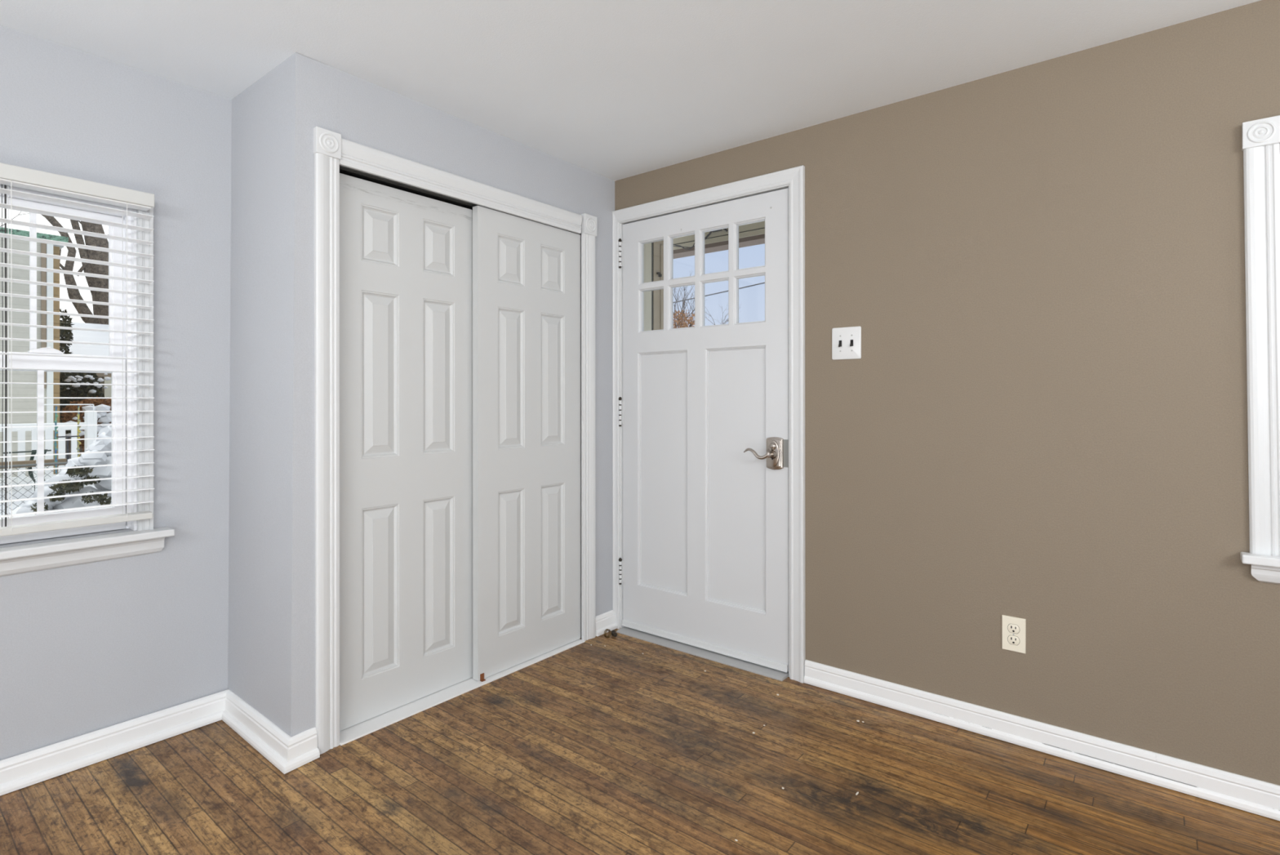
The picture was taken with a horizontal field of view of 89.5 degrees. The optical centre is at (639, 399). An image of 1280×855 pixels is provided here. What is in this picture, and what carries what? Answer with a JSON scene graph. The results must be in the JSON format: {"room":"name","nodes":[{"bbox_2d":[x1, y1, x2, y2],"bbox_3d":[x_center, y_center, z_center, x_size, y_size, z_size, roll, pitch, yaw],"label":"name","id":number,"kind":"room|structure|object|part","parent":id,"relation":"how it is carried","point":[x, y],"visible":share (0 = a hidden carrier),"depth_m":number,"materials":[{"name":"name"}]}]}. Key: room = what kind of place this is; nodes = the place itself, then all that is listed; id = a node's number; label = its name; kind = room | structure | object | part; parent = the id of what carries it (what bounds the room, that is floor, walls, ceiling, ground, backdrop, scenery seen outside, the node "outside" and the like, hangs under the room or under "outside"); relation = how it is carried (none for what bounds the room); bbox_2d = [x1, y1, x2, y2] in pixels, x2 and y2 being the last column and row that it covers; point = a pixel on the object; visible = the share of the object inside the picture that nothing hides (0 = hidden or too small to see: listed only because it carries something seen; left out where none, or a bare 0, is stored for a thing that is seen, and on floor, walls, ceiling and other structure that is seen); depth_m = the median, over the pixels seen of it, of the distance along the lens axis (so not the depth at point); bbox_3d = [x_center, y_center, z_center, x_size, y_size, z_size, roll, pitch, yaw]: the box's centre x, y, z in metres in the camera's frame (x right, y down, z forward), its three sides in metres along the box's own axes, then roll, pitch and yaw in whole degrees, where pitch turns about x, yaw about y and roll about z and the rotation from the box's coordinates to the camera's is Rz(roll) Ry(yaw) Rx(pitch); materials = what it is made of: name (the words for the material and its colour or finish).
{"room":"entryway","nodes":[
{"label":"entryway","id":0,"kind":"room"},
{"bbox_2d":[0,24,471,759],"bbox_3d":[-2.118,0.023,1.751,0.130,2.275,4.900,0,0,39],"label":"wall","id":1,"kind":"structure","parent":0,"point":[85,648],"depth_m":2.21,"materials":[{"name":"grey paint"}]},
{"bbox_2d":[0,183,174,576],"bbox_3d":[-1.954,-0.077,1.897,0.205,1.205,0.934,0,0,39],"label":"window","id":2,"kind":"structure","parent":1,"relation":"in","point":[147,539],"depth_m":2.17,"materials":[{"name":"white paint"}]},
{"bbox_3d":[-2.007,-0.357,1.935,0.026,0.535,0.730,0,0,39],"label":"sash","id":3,"kind":"part","parent":2,"relation":"part of","materials":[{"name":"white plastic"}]},
{"bbox_3d":[-1.980,0.146,1.913,0.026,0.584,0.730,0,0,39],"label":"sash","id":4,"kind":"part","parent":2,"relation":"part of","materials":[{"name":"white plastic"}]},
{"bbox_2d":[0,162,154,536],"bbox_3d":[-1.901,-0.143,1.841,0.079,1.078,0.841,0,0,39],"label":"window blind","id":5,"kind":"object","parent":2,"relation":"attached to","point":[10,175],"visible":1,"depth_m":1.99,"materials":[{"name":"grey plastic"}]},
{"bbox_3d":[-1.887,-0.127,1.917,0.005,1.025,0.012,0,0,31],"label":"lift cord","id":6,"kind":"part","parent":5,"relation":"part of","materials":[{"name":"grey fabric"}]},
{"bbox_3d":[-1.852,-0.127,1.898,0.054,1.025,0.002,0,0,39],"label":"ladder cord","id":7,"kind":"part","parent":5,"relation":"part of","materials":[{"name":"white fabric"}]},
{"bbox_3d":[-1.895,0.386,1.843,0.050,0.021,0.822,0,0,39],"label":"rail","id":8,"kind":"part","parent":5,"relation":"part of","materials":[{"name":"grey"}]},
{"bbox_3d":[-1.683,-0.127,2.110,0.054,1.025,0.002,0,0,39],"label":"ladder cord","id":9,"kind":"part","parent":5,"relation":"part of","materials":[{"name":"white fabric"}]},
{"bbox_2d":[0,688,228,795],"bbox_3d":[-2.539,1.114,1.077,0.036,0.089,3.320,0,0,39],"label":"baseboard","id":10,"kind":"structure","parent":1,"relation":"attached to","point":[28,768],"depth_m":2.09,"materials":[{"name":"white paint"}]},
{"bbox_2d":[227,52,325,736],"bbox_3d":[-1.283,0.022,2.263,0.540,2.275,0.118,0,0,39],"label":"wall","id":11,"kind":"structure","parent":0,"point":[271,637],"depth_m":2.15,"materials":[{"name":"grey paint"}]},
{"bbox_2d":[222,688,291,773],"bbox_3d":[-1.308,1.113,2.190,0.572,0.089,0.036,0,0,39],"label":"baseboard","id":12,"kind":"structure","parent":11,"relation":"attached to","point":[266,737],"depth_m":2.17,"materials":[{"name":"white paint"}]},
{"bbox_2d":[298,53,614,741],"bbox_3d":[-0.657,0.022,2.704,0.112,2.275,1.588,0,0,39],"label":"wall","id":13,"kind":"structure","parent":0,"point":[366,113],"depth_m":2.77,"materials":[{"name":"grey paint"}]},
{"bbox_2d":[284,727,319,773],"bbox_3d":[-1.082,1.113,2.053,0.036,0.089,0.117,0,0,34],"label":"baseboard","id":14,"kind":"structure","parent":13,"relation":"attached to","point":[303,748],"depth_m":2.06,"materials":[{"name":"white paint"}]},
{"bbox_2d":[313,126,596,754],"bbox_3d":[-0.679,0.134,2.668,0.132,2.051,1.351,0,0,39],"label":"door frame","id":15,"kind":"structure","parent":13,"relation":"attached to","point":[331,151],"depth_m":2.16,"materials":[{"name":"white paint"}]},
{"bbox_3d":[-1.035,0.177,2.139,0.020,1.966,0.078,0,0,39],"label":"casing","id":16,"kind":"part","parent":15,"relation":"part of","materials":[{"name":"white paint"}]},
{"bbox_3d":[-0.648,-0.838,2.630,0.020,0.088,1.168,0,0,39],"label":"head casing","id":17,"kind":"part","parent":15,"relation":"part of","materials":[{"name":"white paint"}]},
{"bbox_3d":[-0.247,0.178,3.130,0.020,1.962,0.085,0,0,39],"label":"casing","id":18,"kind":"part","parent":15,"relation":"part of","materials":[{"name":"white paint"}]},
{"bbox_2d":[339,164,577,233],"bbox_3d":[-0.687,-0.804,2.676,0.100,0.017,1.182,0,0,39],"label":"door track","id":19,"kind":"object","parent":13,"relation":"attached to","point":[344,170],"visible":0.5,"depth_m":2.45,"materials":[{"name":"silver metal"}]},
{"bbox_2d":[339,173,472,730],"bbox_3d":[-0.886,0.182,2.465,0.034,1.937,0.602,0,0,39],"label":"door","id":20,"kind":"structure","parent":19,"relation":"hanging from","point":[406,258],"depth_m":2.43,"materials":[{"name":"paint"}]},
{"bbox_2d":[472,205,580,680],"bbox_3d":[-0.487,0.178,2.886,0.034,1.944,0.604,0,0,39],"label":"door","id":21,"kind":"structure","parent":19,"relation":"hanging from","point":[526,273],"depth_m":2.83,"materials":[{"name":"paint"}]},
{"bbox_2d":[595,609,617,635],"bbox_3d":[-0.167,1.113,3.225,0.027,0.089,0.162,0,0,39],"label":"baseboard","id":22,"kind":"structure","parent":13,"relation":"attached to","point":[605,620],"depth_m":3.22,"materials":[{"name":"white paint"}]},
{"bbox_2d":[0,0,1260,180],"bbox_3d":[-0.143,-1.176,0.174,5.227,0.120,5.200,0,0,39],"label":"ceiling","id":23,"kind":"structure","parent":0,"point":[615,90],"depth_m":2.04,"materials":[{"name":"paint"}]},
{"bbox_2d":[0,628,1279,854],"bbox_3d":[-0.188,1.219,0.211,5.047,0.120,4.900,0,0,39],"label":"floor","id":24,"kind":"structure","parent":0,"point":[615,748],"depth_m":1.94,"materials":[{"name":"brown wood"}]},
{"bbox_2d":[339,639,585,745],"bbox_3d":[-0.678,1.156,2.662,0.119,0.006,1.184,0,0,39],"label":"floor strip","id":25,"kind":"object","parent":24,"relation":"on","point":[353,732],"visible":0.46,"depth_m":2.46,"materials":[{"name":"white paint"}]},
{"bbox_2d":[480,672,485,681],"bbox_3d":[-0.644,1.139,2.649,0.014,0.028,0.018,0,0,39],"label":"guide","id":26,"kind":"object","parent":25,"relation":"on","point":[482,675],"visible":1,"depth_m":2.65,"materials":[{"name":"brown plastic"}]},
{"bbox_2d":[604,628,617,637],"bbox_3d":[-0.146,1.139,3.152,0.068,0.040,0.034,0,0,-25],"label":"door stop","id":27,"kind":"object","parent":24,"relation":"on","point":[613,633],"visible":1,"depth_m":3.15,"materials":[{"name":"gold metal"}]},
{"bbox_2d":[616,626,788,680],"bbox_3d":[0.290,1.153,3.007,0.898,0.012,0.183,0,0,39],"label":"threshold","id":28,"kind":"object","parent":24,"relation":"on","point":[762,670],"visible":0.52,"depth_m":2.91,"materials":[{"name":"silver metal"}]},
{"bbox_2d":[614,0,1279,785],"bbox_3d":[1.376,0.021,2.180,5.057,2.275,0.130,0,0,39],"label":"wall","id":29,"kind":"structure","parent":0,"point":[1041,418],"depth_m":2.11,"materials":[{"name":"beige paint"}]},
{"bbox_2d":[618,187,788,672],"bbox_3d":[0.258,0.127,2.977,0.933,2.028,0.120,0,0,39],"label":"door","id":30,"kind":"structure","parent":29,"relation":"in","point":[704,412],"depth_m":2.96,"materials":[{"name":"paint"}]},
{"bbox_3d":[0.507,0.229,2.736,0.137,0.046,0.055,0,0,39],"label":"lever","id":31,"kind":"part","parent":30,"relation":"part of","materials":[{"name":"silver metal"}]},
{"bbox_3d":[0.571,0.228,2.736,0.075,0.138,0.018,0,0,39],"label":"lock plate","id":32,"kind":"part","parent":30,"relation":"part of","materials":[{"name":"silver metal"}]},
{"bbox_3d":[0.617,0.226,2.709,0.038,0.116,0.003,0,0,39],"label":"latch plate","id":33,"kind":"part","parent":30,"relation":"part of","materials":[{"name":"silver metal"}]},
{"bbox_2d":[612,164,804,683],"bbox_3d":[0.309,0.101,3.018,1.032,2.116,0.152,0,0,39],"label":"door frame","id":34,"kind":"structure","parent":29,"relation":"attached to","point":[793,178],"depth_m":2.70,"materials":[{"name":"white paint"}]},
{"bbox_3d":[-0.120,0.101,3.277,0.038,2.116,0.022,0,0,39],"label":"casing","id":35,"kind":"part","parent":34,"relation":"part of","materials":[{"name":"white paint"}]},
{"bbox_3d":[0.268,-0.925,2.967,1.032,0.066,0.022,0,0,39],"label":"head casing","id":36,"kind":"part","parent":34,"relation":"part of","materials":[{"name":"white paint"}]},
{"bbox_3d":[0.646,0.100,2.666,0.066,2.116,0.022,0,0,39],"label":"casing","id":37,"kind":"part","parent":34,"relation":"part of","materials":[{"name":"white paint"}]},
{"bbox_2d":[831,325,861,359],"bbox_3d":[0.809,-0.222,2.538,0.116,0.127,0.018,0,0,39],"label":"light switch","id":38,"kind":"object","parent":29,"relation":"attached to","point":[846,341],"visible":1,"depth_m":2.54,"materials":[{"name":"white plastic"}]},
{"bbox_2d":[1001,614,1026,653],"bbox_3d":[1.263,0.793,2.182,0.070,0.115,0.008,0,0,39],"label":"wall outlet","id":39,"kind":"object","parent":29,"relation":"attached to","point":[1013,628],"visible":1,"depth_m":2.18,"materials":[{"name":"beige plastic"}]},
{"bbox_2d":[1007,623,1019,633],"bbox_3d":[1.262,0.774,2.181,0.037,0.031,0.001,0,0,39],"label":"receptacle","id":40,"kind":"object","parent":39,"relation":"attached to","point":[1011,628],"depth_m":2.18,"materials":[{"name":"beige plastic"}]},
{"bbox_2d":[1007,635,1019,644],"bbox_3d":[1.262,0.813,2.181,0.037,0.031,0.001,0,0,39],"label":"receptacle","id":41,"kind":"object","parent":39,"relation":"attached to","point":[1011,639],"depth_m":2.18,"materials":[{"name":"beige plastic"}]},
{"bbox_2d":[804,659,1279,820],"bbox_3d":[1.990,1.111,1.594,3.366,0.089,0.022,0,0,39],"label":"baseboard","id":42,"kind":"structure","parent":29,"relation":"attached to","point":[1252,795],"depth_m":2.08,"materials":[{"name":"white paint"}]},
{"bbox_2d":[1240,115,1279,584],"bbox_3d":[2.131,-0.134,1.545,1.028,1.288,0.182,0,0,39],"label":"window","id":43,"kind":"structure","parent":29,"relation":"in","point":[1260,138],"depth_m":1.79,"materials":[{"name":"white paint"}]},
{"label":"outside","id":44,"kind":"structure","parent":0,"visible":0},
{"bbox_2d":[673,281,764,302],"bbox_3d":[4.935,-3.464,12.048,25.003,2.939,0.025,0,0,39],"label":"power line","id":45,"kind":"object","parent":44,"point":[764,282],"visible":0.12,"depth_m":14.54,"materials":[{"name":"grey metal"}]},
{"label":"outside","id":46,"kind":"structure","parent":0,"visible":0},
{"bbox_2d":[0,454,96,518],"bbox_3d":[-16.033,1.109,15.989,39.300,1.098,50.000,0,0,39],"label":"snow ground","id":47,"kind":"structure","parent":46,"point":[17,495],"depth_m":3.98,"materials":[{"name":"grey snow"}]},
{"bbox_2d":[3,448,51,491],"bbox_3d":[-3.825,0.514,4.034,0.010,0.395,0.220,0,0,39],"label":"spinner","id":48,"kind":"object","parent":47,"relation":"on","point":[33,451],"visible":0.39,"depth_m":4.05,"materials":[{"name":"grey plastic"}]},
{"bbox_2d":[0,457,66,468],"bbox_3d":[-4.422,0.397,3.174,0.040,0.040,2.450,0,0,39],"label":"wooden rail","id":49,"kind":"object","parent":47,"relation":"on","point":[50,460],"visible":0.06,"depth_m":3.98,"materials":[{"name":"brown"}]},
{"bbox_2d":[0,461,67,514],"bbox_3d":[-3.604,0.569,3.268,0.014,0.427,1.141,0,0,39],"label":"fence","id":50,"kind":"object","parent":47,"relation":"on","point":[53,463],"visible":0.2,"depth_m":3.55,"materials":[{"name":"grey metal"}]},
{"bbox_3d":[-3.600,0.362,3.273,0.014,0.012,1.130,0,0,39],"label":"rail","id":51,"kind":"part","parent":50,"relation":"part of","materials":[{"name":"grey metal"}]},
{"bbox_2d":[0,226,68,477],"bbox_3d":[-8.470,-0.153,3.343,4.102,2.237,7.665,0,0,39],"label":"house","id":52,"kind":"structure","parent":47,"relation":"on","point":[22,317],"depth_m":4.89,"materials":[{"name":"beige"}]},
{"bbox_2d":[0,412,97,492],"bbox_3d":[-4.776,0.420,3.267,0.080,0.685,3.155,0,0,39],"label":"picket fence","id":53,"kind":"object","parent":47,"relation":"on","point":[88,416],"visible":0.35,"depth_m":4.28,"materials":[{"name":"white paint"}]},
{"bbox_3d":[-4.785,0.350,3.256,0.030,0.385,3.125,0,0,39],"label":"rail","id":54,"kind":"part","parent":53,"relation":"part of","materials":[{"name":"white paint"}]},
{"bbox_3d":[-3.809,0.420,4.479,0.080,0.685,0.055,0,0,39],"label":"post","id":55,"kind":"part","parent":53,"relation":"part of","materials":[{"name":"white paint"}]},
{"bbox_2d":[0,211,108,324],"bbox_3d":[-6.617,-2.183,7.398,1.320,6.110,2.957,0,0,43],"label":"bare tree","id":56,"kind":"object","parent":47,"relation":"on","point":[92,282],"visible":0.05,"depth_m":7.52,"materials":[{"name":"plant"}]},
{"bbox_2d":[9,425,111,516],"bbox_3d":[-2.830,0.831,3.168,0.642,1.576,0.737,0,0,17],"label":"shrub","id":57,"kind":"object","parent":47,"relation":"on","point":[98,445],"visible":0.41,"depth_m":3.19,"materials":[{"name":"grey plant"}]},
{"bbox_2d":[35,404,97,488],"bbox_3d":[-3.608,0.370,4.066,0.025,0.684,0.306,0,0,39],"label":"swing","id":58,"kind":"object","parent":47,"relation":"on","point":[78,442],"visible":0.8,"depth_m":4.06,"materials":[{"name":"grey metal"}]},
{"bbox_2d":[59,321,111,455],"bbox_3d":[-4.962,-0.046,7.820,1.200,1.620,3.760,0,0,39],"label":"porch roof","id":59,"kind":"structure","parent":47,"relation":"on","point":[78,335],"depth_m":6.79,"materials":[{"name":"grey"}]},
{"bbox_3d":[-5.337,0.269,6.468,0.080,0.990,0.060,0,0,39],"label":"post","id":60,"kind":"part","parent":59,"relation":"part of","materials":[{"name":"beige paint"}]},
{"bbox_2d":[59,308,111,456],"bbox_3d":[-5.228,0.009,6.009,0.474,1.709,0.404,0,0,39],"label":"evergreen","id":61,"kind":"object","parent":47,"relation":"on","point":[65,390],"visible":0.48,"depth_m":5.92,"materials":[{"name":"green plant"}]},
{"bbox_2d":[59,395,111,452],"bbox_3d":[-4.711,0.252,5.670,0.355,0.576,0.579,0,0,39],"label":"hedge","id":62,"kind":"object","parent":47,"relation":"on","point":[103,418],"visible":0.25,"depth_m":5.54,"materials":[{"name":"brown plant"}]},
{"bbox_2d":[673,271,707,328],"bbox_3d":[1.373,-1.293,21.405,1.682,6.110,1.632,0,0,17],"label":"tree","id":63,"kind":"object","parent":47,"relation":"on","point":[679,323],"visible":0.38,"depth_m":21.24,"materials":[{"name":"brown plant"}]},
{"bbox_2d":[705,303,741,324],"bbox_3d":[3.148,-1.107,25.361,1.840,5.737,1.112,0,0,27],"label":"tree","id":64,"kind":"object","parent":47,"relation":"on","point":[727,304],"visible":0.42,"depth_m":25.33,"materials":[{"name":"brown plant"}]},
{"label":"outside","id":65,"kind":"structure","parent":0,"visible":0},
{"bbox_2d":[644,221,764,330],"bbox_3d":[1.225,-0.042,2.908,3.400,2.600,0.820,0,0,39],"label":"porch","id":66,"kind":"object","parent":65,"point":[753,233],"visible":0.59,"depth_m":3.78,"materials":[{"name":"beige paint"}]}
]}

